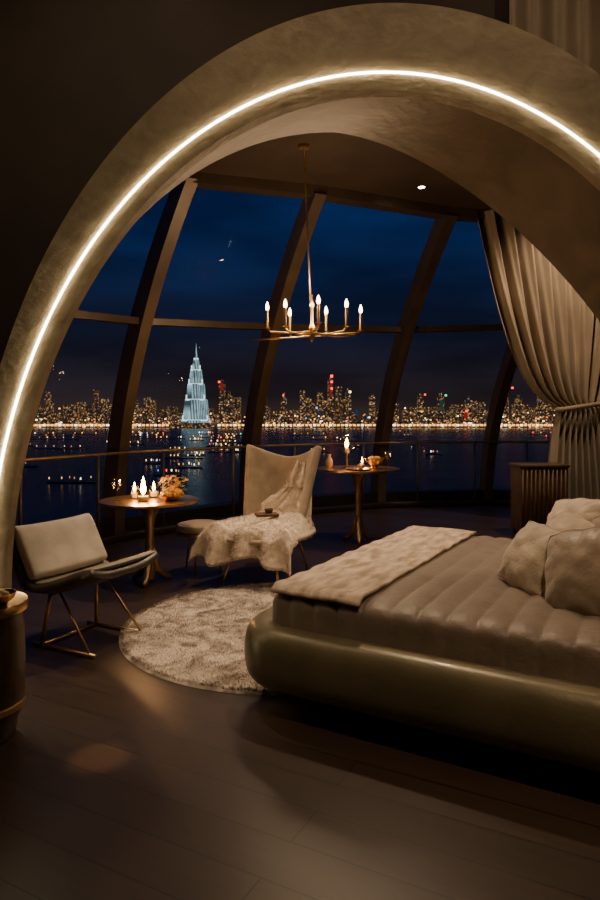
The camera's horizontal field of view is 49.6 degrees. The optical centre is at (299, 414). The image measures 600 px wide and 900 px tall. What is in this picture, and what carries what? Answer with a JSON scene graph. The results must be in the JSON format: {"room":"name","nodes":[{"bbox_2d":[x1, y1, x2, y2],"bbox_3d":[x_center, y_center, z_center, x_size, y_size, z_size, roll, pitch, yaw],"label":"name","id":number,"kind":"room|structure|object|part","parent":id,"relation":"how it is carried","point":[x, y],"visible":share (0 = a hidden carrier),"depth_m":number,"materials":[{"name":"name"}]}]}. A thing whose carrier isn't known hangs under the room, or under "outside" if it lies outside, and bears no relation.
{"room":"hotel room","nodes":[
{"label":"hotel room","id":0,"kind":"room"},
{"bbox_2d":[0,0,508,364],"bbox_3d":[0.525,-0.600,3.700,8.950,4.200,0.001,0,0,0],"label":"wall","id":1,"kind":"structure","parent":0,"point":[76,76],"depth_m":3.70,"materials":[{"name":"brown paint"}]},
{"bbox_2d":[0,505,599,899],"bbox_3d":[0.525,1.500,4.800,8.950,0.001,12.800,0,0,0],"label":"floor","id":2,"kind":"structure","parent":0,"point":[119,780],"depth_m":2.62,"materials":[{"name":"brown wood"}]},
{"bbox_2d":[0,591,28,743],"bbox_3d":[-1.500,1.185,3.030,0.436,0.630,0.436,0,0,0],"label":"side table","id":3,"kind":"object","parent":2,"relation":"on","point":[13,692],"visible":0.94,"depth_m":2.97,"materials":[{"name":"brown wood"}]},
{"bbox_2d":[0,588,16,604],"bbox_3d":[-1.400,0.849,3.030,0.150,0.059,0.150,0,0,0],"label":"bowl","id":4,"kind":"object","parent":3,"relation":"on","point":[6,594],"visible":1,"depth_m":3.01,"materials":[{"name":"gold metal"}]},
{"bbox_2d":[12,513,159,658],"bbox_3d":[-1.441,1.110,4.361,0.753,0.780,0.717,0,0,27],"label":"lounge chair","id":5,"kind":"object","parent":2,"relation":"on","point":[59,556],"visible":0.96,"depth_m":4.26,"materials":[{"name":"beige upholstery"},{"name":"brass"},{"name":"dark metal"}]},
{"bbox_3d":[-1.645,1.309,4.218,0.081,0.362,0.025,0,0,-18],"label":"post","id":6,"kind":"part","parent":5,"relation":"part of","materials":[{"name":"gold metal"}]},
{"bbox_2d":[14,513,106,580],"bbox_3d":[-1.630,0.897,4.457,0.231,0.354,0.660,0,0,27],"label":"cushion","id":7,"kind":"object","parent":5,"relation":"on","point":[48,550],"depth_m":4.35,"materials":[{"name":"beige fabric"}]},
{"bbox_3d":[-1.426,1.309,4.106,0.326,0.370,0.018,0,0,34],"label":"post","id":8,"kind":"part","parent":5,"relation":"part of","materials":[{"name":"gold metal"}]},
{"bbox_2d":[34,551,154,584],"bbox_3d":[-1.345,1.024,4.312,0.473,0.178,0.640,0,0,27],"label":"seat cushion","id":9,"kind":"object","parent":5,"relation":"on","point":[57,563],"depth_m":4.25,"materials":[{"name":"beige fabric"}]},
{"bbox_3d":[-1.445,1.309,4.610,0.025,0.362,0.081,0,0,-18],"label":"post","id":10,"kind":"part","parent":5,"relation":"part of","materials":[{"name":"gold metal"}]},
{"bbox_3d":[-1.227,1.309,4.498,0.326,0.370,0.018,0,0,20],"label":"post","id":11,"kind":"part","parent":5,"relation":"part of","materials":[{"name":"gold metal"}]},
{"bbox_2d":[99,494,198,586],"bbox_3d":[-1.350,1.129,5.840,0.876,0.739,0.876,0,0,0],"label":"pedestal table","id":12,"kind":"object","parent":2,"relation":"on","point":[149,509],"visible":0.83,"depth_m":5.79,"materials":[{"name":"gold metal"}]},
{"bbox_2d":[130,482,138,498],"bbox_3d":[-1.500,0.681,5.890,0.077,0.154,0.077,0,0,0],"label":"candle","id":13,"kind":"object","parent":12,"relation":"on","point":[133,495],"visible":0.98,"depth_m":5.88,"materials":[{"name":"wax"}]},
{"bbox_2d":[136,477,149,501],"bbox_3d":[-1.380,0.647,5.720,0.121,0.222,0.121,0,0,0],"label":"candle","id":14,"kind":"object","parent":12,"relation":"on","point":[142,489],"visible":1,"depth_m":5.70,"materials":[{"name":"wax"}]},
{"bbox_3d":[-1.350,1.130,5.840,0.280,0.680,0.280,0,0,0],"label":"stem","id":15,"kind":"part","parent":12,"relation":"part of","materials":[{"name":"gold metal"}]},
{"bbox_2d":[150,482,157,495],"bbox_3d":[-1.350,0.683,6.000,0.077,0.149,0.077,0,0,0],"label":"candle","id":16,"kind":"object","parent":12,"relation":"on","point":[153,486],"visible":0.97,"depth_m":5.99,"materials":[{"name":"wax"}]},
{"bbox_2d":[155,475,187,500],"bbox_3d":[-1.142,0.641,5.780,0.299,0.233,0.311,0,0,0],"label":"flower bowl","id":17,"kind":"object","parent":12,"relation":"on","point":[174,493],"visible":1,"depth_m":5.73,"materials":[{"name":"orange plant"}]},
{"bbox_3d":[-1.150,0.733,5.780,0.250,0.050,0.250,0,0,0],"label":"dish","id":18,"kind":"part","parent":17,"relation":"part of","materials":[{"name":"gold metal"}]},
{"bbox_2d":[102,177,197,533],"bbox_3d":[-1.766,-0.615,7.677,1.566,4.232,0.220,0,0,37],"label":"rib","id":19,"kind":"object","parent":2,"relation":"on","point":[179,199],"visible":0.91,"depth_m":7.75,"materials":[{"name":"brown wood"}]},
{"bbox_2d":[175,519,221,576],"bbox_3d":[-0.950,1.259,6.220,0.476,0.477,0.476,0,0,0],"label":"footstool","id":20,"kind":"object","parent":2,"relation":"on","point":[190,528],"visible":0.62,"depth_m":6.06,"materials":[{"name":"beige fabric"}]},
{"bbox_3d":[-1.082,1.308,6.323,0.082,0.380,0.027,0,0,42],"label":"leg","id":21,"kind":"part","parent":20,"relation":"part of","materials":[{"name":"gold metal"}]},
{"bbox_3d":[-0.973,1.308,6.054,0.027,0.380,0.082,0,0,12],"label":"leg","id":22,"kind":"part","parent":20,"relation":"part of","materials":[{"name":"gold metal"}]},
{"bbox_2d":[176,519,216,534],"bbox_3d":[-0.950,1.070,6.220,0.470,0.100,0.470,0,0,0],"label":"cushion","id":23,"kind":"object","parent":20,"relation":"on","point":[190,527],"depth_m":6.06,"materials":[{"name":"beige fabric"}]},
{"bbox_2d":[118,582,288,695],"bbox_3d":[-0.109,1.476,4.599,2.273,0.043,2.272,0,0,31],"label":"rug","id":24,"kind":"object","parent":2,"relation":"on","point":[196,639],"visible":0.37,"depth_m":4.29,"materials":[{"name":"beige carpet"}]},
{"bbox_2d":[188,444,321,586],"bbox_3d":[-0.347,0.897,6.037,0.974,1.206,1.242,0,0,20],"label":"chair","id":25,"kind":"object","parent":2,"relation":"on","point":[284,484],"visible":0.98,"depth_m":5.94,"materials":[{"name":"beige fabric"}]},
{"bbox_3d":[-0.620,1.312,5.704,0.034,0.377,0.194,0,0,41],"label":"leg","id":26,"kind":"part","parent":25,"relation":"part of","materials":[{"name":"gold metal"}]},
{"bbox_2d":[254,508,278,516],"bbox_3d":[-0.300,0.876,5.850,0.200,0.062,0.140,0,0,-15],"label":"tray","id":27,"kind":"object","parent":25,"relation":"on","point":[268,512],"visible":1,"depth_m":5.82,"materials":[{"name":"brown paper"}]},
{"bbox_2d":[264,508,272,513],"bbox_3d":[-0.281,0.864,5.855,0.084,0.038,0.084,0,0,-15],"label":"cup","id":28,"kind":"object","parent":27,"relation":"on","point":[267,510],"depth_m":5.83,"materials":[{"name":"brown ceramic"}]},
{"bbox_3d":[-0.197,1.312,5.613,0.034,0.377,0.183,0,0,-12],"label":"leg","id":29,"kind":"part","parent":25,"relation":"part of","materials":[{"name":"gold metal"}]},
{"bbox_3d":[0.022,1.312,6.272,0.136,0.374,0.033,0,0,-26],"label":"leg","id":30,"kind":"part","parent":25,"relation":"part of","materials":[{"name":"gold metal"}]},
{"bbox_2d":[12,441,549,567],"bbox_3d":[-0.068,0.966,8.455,10.302,1.068,2.291,0,0,-37],"label":"glass balustrade","id":31,"kind":"object","parent":2,"relation":"on","point":[163,529],"visible":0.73,"depth_m":9.78,"materials":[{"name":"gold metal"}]},
{"bbox_3d":[-2.783,0.975,6.466,0.036,1.050,0.036,0,0,0],"label":"post","id":32,"kind":"part","parent":31,"relation":"part of","materials":[{"name":"brown metal"}]},
{"bbox_3d":[-2.295,0.975,7.391,0.036,1.050,0.036,0,0,0],"label":"post","id":33,"kind":"part","parent":31,"relation":"part of","materials":[{"name":"brown metal"}]},
{"bbox_3d":[-1.726,0.975,8.212,0.036,1.050,0.036,0,0,0],"label":"post","id":34,"kind":"part","parent":31,"relation":"part of","materials":[{"name":"brown metal"}]},
{"bbox_3d":[-0.931,0.975,9.063,0.036,1.050,0.036,0,0,0],"label":"post","id":35,"kind":"part","parent":31,"relation":"part of","materials":[{"name":"brown metal"}]},
{"bbox_3d":[-0.068,0.450,8.452,10.268,0.036,2.243,0,0,-37],"label":"handrail","id":36,"kind":"part","parent":31,"relation":"part of","materials":[{"name":"gold metal"}]},
{"bbox_3d":[-0.082,0.975,9.714,0.036,1.050,0.036,0,0,0],"label":"post","id":37,"kind":"part","parent":31,"relation":"part of","materials":[{"name":"brown metal"}]},
{"bbox_3d":[1.007,0.975,10.307,0.036,1.050,0.036,0,0,0],"label":"post","id":38,"kind":"part","parent":31,"relation":"part of","materials":[{"name":"brown metal"}]},
{"bbox_3d":[1.921,0.975,10.613,0.036,1.050,0.036,0,0,0],"label":"post","id":39,"kind":"part","parent":31,"relation":"part of","materials":[{"name":"brown metal"}]},
{"bbox_3d":[2.893,0.975,10.767,0.036,1.050,0.036,0,0,0],"label":"post","id":40,"kind":"part","parent":31,"relation":"part of","materials":[{"name":"brown metal"}]},
{"bbox_3d":[3.755,0.975,10.756,0.036,1.050,0.036,0,0,0],"label":"post","id":41,"kind":"part","parent":31,"relation":"part of","materials":[{"name":"brown metal"}]},
{"bbox_2d":[238,192,326,500],"bbox_3d":[-0.287,-0.621,8.709,0.209,4.246,2.483,0,0,-27],"label":"rib","id":42,"kind":"object","parent":2,"relation":"on","point":[296,248],"visible":0.79,"depth_m":8.71,"materials":[{"name":"brown wood"}]},
{"bbox_2d":[0,3,599,588],"bbox_3d":[0.470,-0.360,3.900,4.760,3.720,0.800,0,0,0],"label":"arch","id":43,"kind":"object","parent":2,"relation":"on","point":[494,107],"visible":0.95,"depth_m":3.60,"materials":[{"name":"beige metal"}]},
{"bbox_2d":[93,489,510,536],"bbox_3d":[-0.212,1.390,8.641,11.304,0.220,2.688,0,0,-37],"label":"trim","id":44,"kind":"structure","parent":2,"relation":"on","point":[135,521],"depth_m":10.17,"materials":[{"name":"metal"}]},
{"bbox_2d":[317,465,399,544],"bbox_3d":[0.690,1.064,7.700,0.976,0.869,0.976,0,0,0],"label":"pedestal table","id":45,"kind":"object","parent":2,"relation":"on","point":[358,530],"visible":0.88,"depth_m":7.66,"materials":[{"name":"gold metal"}]},
{"bbox_2d":[326,454,332,467],"bbox_3d":[0.350,0.550,7.780,0.090,0.160,0.090,0,0,0],"label":"vase","id":46,"kind":"object","parent":45,"relation":"on","point":[329,462],"visible":1,"depth_m":7.75,"materials":[{"name":"ceramic"}]},
{"bbox_2d":[338,435,350,468],"bbox_3d":[0.550,0.434,7.650,0.200,0.392,0.200,0,0,0],"label":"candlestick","id":47,"kind":"object","parent":45,"relation":"on","point":[346,451],"visible":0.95,"depth_m":7.64,"materials":[{"name":"gold metal"}]},
{"bbox_2d":[346,465,370,470],"bbox_3d":[0.670,0.600,7.440,0.286,0.060,0.286,0,0,0],"label":"serving tray","id":48,"kind":"object","parent":45,"relation":"on","point":[360,467],"visible":1,"depth_m":7.41,"materials":[{"name":"gold metal"}]},
{"bbox_3d":[0.670,0.620,7.440,0.286,0.020,0.286,0,0,0],"label":"plate","id":49,"kind":"part","parent":48,"relation":"part of","materials":[{"name":"gold metal"}]},
{"bbox_3d":[0.690,1.065,7.700,0.280,0.810,0.280,0,0,0],"label":"stem","id":50,"kind":"part","parent":45,"relation":"part of","materials":[{"name":"gold metal"}]},
{"bbox_2d":[365,456,383,468],"bbox_3d":[0.880,0.558,7.670,0.230,0.144,0.230,0,0,0],"label":"bowl","id":51,"kind":"object","parent":45,"relation":"on","point":[373,461],"visible":1,"depth_m":7.61,"materials":[{"name":"gold metal"}]},
{"bbox_2d":[371,214,457,501],"bbox_3d":[1.627,-0.622,9.680,0.196,4.248,2.663,0,0,-15],"label":"rib","id":52,"kind":"object","parent":2,"relation":"on","point":[441,230],"visible":0.9,"depth_m":9.78,"materials":[{"name":"brown wood"}]},
{"bbox_2d":[244,525,599,772],"bbox_3d":[1.141,0.950,3.876,2.140,1.100,2.510,0,0,30],"label":"bed","id":53,"kind":"object","parent":2,"relation":"on","point":[416,626],"visible":0.88,"depth_m":2.96,"materials":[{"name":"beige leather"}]},
{"bbox_3d":[1.085,1.225,3.909,2.010,0.310,2.510,0,0,30],"label":"rail","id":54,"kind":"part","parent":53,"relation":"part of","materials":[{"name":"green leather"}]},
{"bbox_2d":[272,535,599,686],"bbox_3d":[1.133,0.997,3.881,1.780,0.210,2.176,0,0,30],"label":"quilt","id":55,"kind":"object","parent":53,"relation":"on","point":[445,596],"depth_m":3.15,"materials":[{"name":"brown fabric"}]},
{"bbox_2d":[497,521,561,595],"bbox_3d":[1.221,0.746,3.396,0.250,0.331,0.400,0,0,-14],"label":"pillow","id":56,"kind":"object","parent":53,"relation":"on","point":[524,559],"visible":0.75,"depth_m":3.34,"materials":[{"name":"fabric"}]},
{"bbox_2d":[548,511,594,530],"bbox_3d":[1.538,0.736,3.745,0.239,0.320,0.425,0,0,-13],"label":"pillow","id":57,"kind":"object","parent":53,"relation":"on","point":[565,520],"visible":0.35,"depth_m":3.75,"materials":[{"name":"fabric"}]},
{"bbox_2d":[544,526,599,615],"bbox_3d":[1.333,0.732,3.031,0.244,0.440,0.466,0,0,-38],"label":"pillow","id":58,"kind":"object","parent":53,"relation":"on","point":[572,564],"visible":0.86,"depth_m":3.00,"materials":[{"name":"beige fabric"}]},
{"bbox_2d":[546,498,599,524],"bbox_3d":[1.733,0.710,4.140,0.240,0.371,0.468,0,0,-19],"label":"pillow","id":59,"kind":"object","parent":53,"relation":"on","point":[587,509],"visible":0.41,"depth_m":4.10,"materials":[{"name":"fabric"}]},
{"bbox_2d":[592,516,599,525],"bbox_3d":[1.730,0.725,3.517,0.220,0.370,0.419,0,0,-33],"label":"pillow","id":60,"kind":"object","parent":53,"relation":"on","point":[596,520],"visible":0.14,"depth_m":3.66,"materials":[{"name":"beige fabric"}]},
{"bbox_2d":[479,344,516,498],"bbox_3d":[3.479,-0.621,10.030,0.213,4.246,2.562,0,0,-13],"label":"rib","id":61,"kind":"object","parent":2,"relation":"on","point":[508,366],"visible":0.58,"depth_m":10.81,"materials":[{"name":"brown wood"}]},
{"bbox_2d":[509,462,569,533],"bbox_3d":[2.980,1.054,8.114,0.620,0.892,0.431,0,0,0],"label":"base cabinet","id":62,"kind":"object","parent":2,"relation":"on","point":[536,487],"visible":0.77,"depth_m":7.93,"materials":[{"name":"brown wood"}]},
{"bbox_3d":[-3.291,-0.614,4.296,1.492,4.230,0.231,0,0,0],"label":"rib","id":63,"kind":"object","parent":2,"relation":"on","visible":0},
{"bbox_2d":[73,310,503,332],"bbox_3d":[0.160,-1.200,7.966,10.244,0.590,2.267,0,0,-33],"label":"transom","id":64,"kind":"object","parent":63,"relation":"attached to","point":[80,315],"visible":0.54,"depth_m":8.61,"materials":[{"name":"brown wood"}]},
{"bbox_2d":[198,132,491,209],"bbox_3d":[0.525,-2.700,3.650,8.950,0.001,10.500,0,0,0],"label":"ceiling","id":65,"kind":"structure","parent":0,"point":[337,160],"depth_m":7.12,"materials":[{"name":"brown paint"}]},
{"bbox_2d":[252,143,363,341],"bbox_3d":[0.118,-1.708,6.514,0.928,1.977,0.798,0,0,34],"label":"chandelier","id":66,"kind":"object","parent":65,"relation":"hanging from","point":[312,330],"visible":1,"depth_m":6.49,"materials":[{"name":"gold metal"}]},
{"bbox_2d":[266,310,268,325],"bbox_3d":[-0.332,-0.980,6.588,0.026,0.160,0.025,0,0,0],"label":"candle","id":67,"kind":"object","parent":66,"relation":"on","point":[267,311],"depth_m":6.58,"materials":[{"name":"gold metal"}]},
{"bbox_2d":[284,308,286,323],"bbox_3d":[-0.141,-0.950,6.252,0.026,0.160,0.025,0,0,0],"label":"candle","id":68,"kind":"object","parent":66,"relation":"on","point":[285,309],"depth_m":6.24,"materials":[{"name":"gold metal"}]},
{"bbox_3d":[-0.109,-0.846,6.544,0.468,0.065,0.022,0,0,11],"label":"arm","id":69,"kind":"part","parent":66,"relation":"part of","materials":[{"name":"gold metal"}]},
{"bbox_3d":[-0.013,-0.816,6.374,0.369,0.064,0.022,0,0,-43],"label":"arm","id":70,"kind":"part","parent":66,"relation":"part of","materials":[{"name":"gold metal"}]},
{"bbox_3d":[0.080,-1.745,6.500,0.098,1.891,0.018,0,0,0],"label":"rod","id":71,"kind":"part","parent":66,"relation":"part of","materials":[{"name":"gold metal"}]},
{"bbox_3d":[0.070,-0.785,6.500,1.102,0.108,0.118,0,0,0],"label":"cross arm","id":72,"kind":"part","parent":66,"relation":"part of","materials":[{"name":"gold metal"}]},
{"bbox_2d":[317,304,319,319],"bbox_3d":[0.176,-0.980,6.205,0.026,0.160,0.025,0,0,0],"label":"candle","id":73,"kind":"object","parent":66,"relation":"on","point":[318,305],"depth_m":6.20,"materials":[{"name":"gold metal"}]},
{"bbox_2d":[325,314,326,328],"bbox_3d":[0.275,-0.980,6.847,0.026,0.160,0.025,0,0,0],"label":"candle","id":74,"kind":"object","parent":66,"relation":"on","point":[325,314],"depth_m":6.84,"materials":[{"name":"gold metal"}]},
{"bbox_3d":[0.284,-0.816,6.367,0.342,0.064,0.283,0,0,0],"label":"arm","id":75,"kind":"part","parent":66,"relation":"part of","materials":[{"name":"gold metal"}]},
{"bbox_3d":[0.370,-0.816,6.538,0.507,0.065,0.022,0,0,-9],"label":"arm","id":76,"kind":"part","parent":66,"relation":"part of","materials":[{"name":"gold metal"}]},
{"bbox_2d":[345,307,347,323],"bbox_3d":[0.446,-0.950,6.235,0.026,0.160,0.025,0,0,0],"label":"candle","id":77,"kind":"object","parent":66,"relation":"on","point":[346,308],"depth_m":6.23,"materials":[{"name":"gold metal"}]},
{"bbox_2d":[359,313,361,328],"bbox_3d":[0.614,-0.950,6.575,0.026,0.160,0.025,0,0,0],"label":"candle","id":78,"kind":"object","parent":66,"relation":"on","point":[360,314],"depth_m":6.56,"materials":[{"name":"gold metal"}]},
{"bbox_2d":[181,172,499,222],"bbox_3d":[0.672,-2.640,7.328,8.997,0.120,2.049,0,0,-30],"label":"beam","id":79,"kind":"structure","parent":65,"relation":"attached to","point":[207,181],"depth_m":7.75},
{"bbox_2d":[416,185,426,188],"bbox_3d":[1.440,-2.696,7.700,0.130,0.005,0.130,0,0,0],"label":"recessed light","id":80,"kind":"object","parent":65,"relation":"in","point":[420,186],"visible":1,"depth_m":7.70,"materials":[{"name":"metal"}]},
{"bbox_2d":[476,209,599,498],"bbox_3d":[3.525,-0.609,8.508,2.652,4.178,0.340,0,0,3],"label":"curtain","id":81,"kind":"object","parent":65,"relation":"hanging from","point":[553,337],"visible":0.73,"depth_m":8.50,"materials":[{"name":"fabric"}]},
{"bbox_2d":[509,0,599,73],"bbox_3d":[2.260,-0.600,3.600,2.200,4.160,0.091,0,0,0],"label":"curtain","id":82,"kind":"object","parent":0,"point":[573,26],"visible":0.88,"depth_m":3.61,"materials":[{"name":"fabric"}]},
{"label":"outside","id":83,"kind":"structure","parent":0,"visible":0},
{"bbox_2d":[15,422,551,525],"bbox_3d":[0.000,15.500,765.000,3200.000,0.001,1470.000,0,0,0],"label":"river","id":84,"kind":"structure","parent":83,"point":[42,501],"depth_m":216.67,"materials":[{"name":"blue liquid"}]},
{"bbox_2d":[170,347,219,427],"bbox_3d":[-127.000,-36.000,795.000,56.000,103.000,44.000,0,0,0],"label":"tower","id":85,"kind":"structure","parent":84,"relation":"on","point":[196,411],"depth_m":784.65,"materials":[{"name":"white glass"}]},
{"bbox_2d":[22,434,550,482],"bbox_3d":[17.431,15.350,364.936,601.925,0.300,434.855,0,0,0],"label":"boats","id":86,"kind":"object","parent":84,"relation":"on","point":[31,434],"visible":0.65,"depth_m":389.29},
{"bbox_2d":[33,375,555,427],"bbox_3d":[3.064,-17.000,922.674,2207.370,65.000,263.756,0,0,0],"label":"city skyline","id":87,"kind":"object","parent":84,"relation":"on","point":[342,412],"visible":0.59,"depth_m":819.40},
{"bbox_2d":[33,415,108,427],"label":"city lights","id":88,"kind":"object","parent":87,"relation":"attached to","point":[59,423],"depth_m":783.12},
{"bbox_2d":[132,417,169,427],"label":"city lights","id":89,"kind":"object","parent":87,"relation":"attached to","point":[136,424],"depth_m":783.12},
{"bbox_2d":[218,416,244,426],"label":"city lights","id":90,"kind":"object","parent":87,"relation":"attached to","point":[244,416],"depth_m":783.12},
{"bbox_2d":[262,414,375,427],"label":"city lights","id":91,"kind":"object","parent":87,"relation":"attached to","point":[282,424],"depth_m":783.12},
{"bbox_2d":[393,410,485,427],"label":"city lights","id":92,"kind":"object","parent":87,"relation":"attached to","point":[469,424],"depth_m":783.12},
{"bbox_2d":[501,415,552,427],"label":"city lights","id":93,"kind":"object","parent":87,"relation":"attached to","point":[525,424],"depth_m":783.12},
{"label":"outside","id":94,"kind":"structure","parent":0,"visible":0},
{"bbox_2d":[25,430,550,479],"bbox_3d":[18.015,13.934,364.236,595.868,1.133,436.832,0,0,0],"label":"lights","id":95,"kind":"object","parent":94,"point":[393,430],"visible":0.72,"depth_m":300.12}
]}

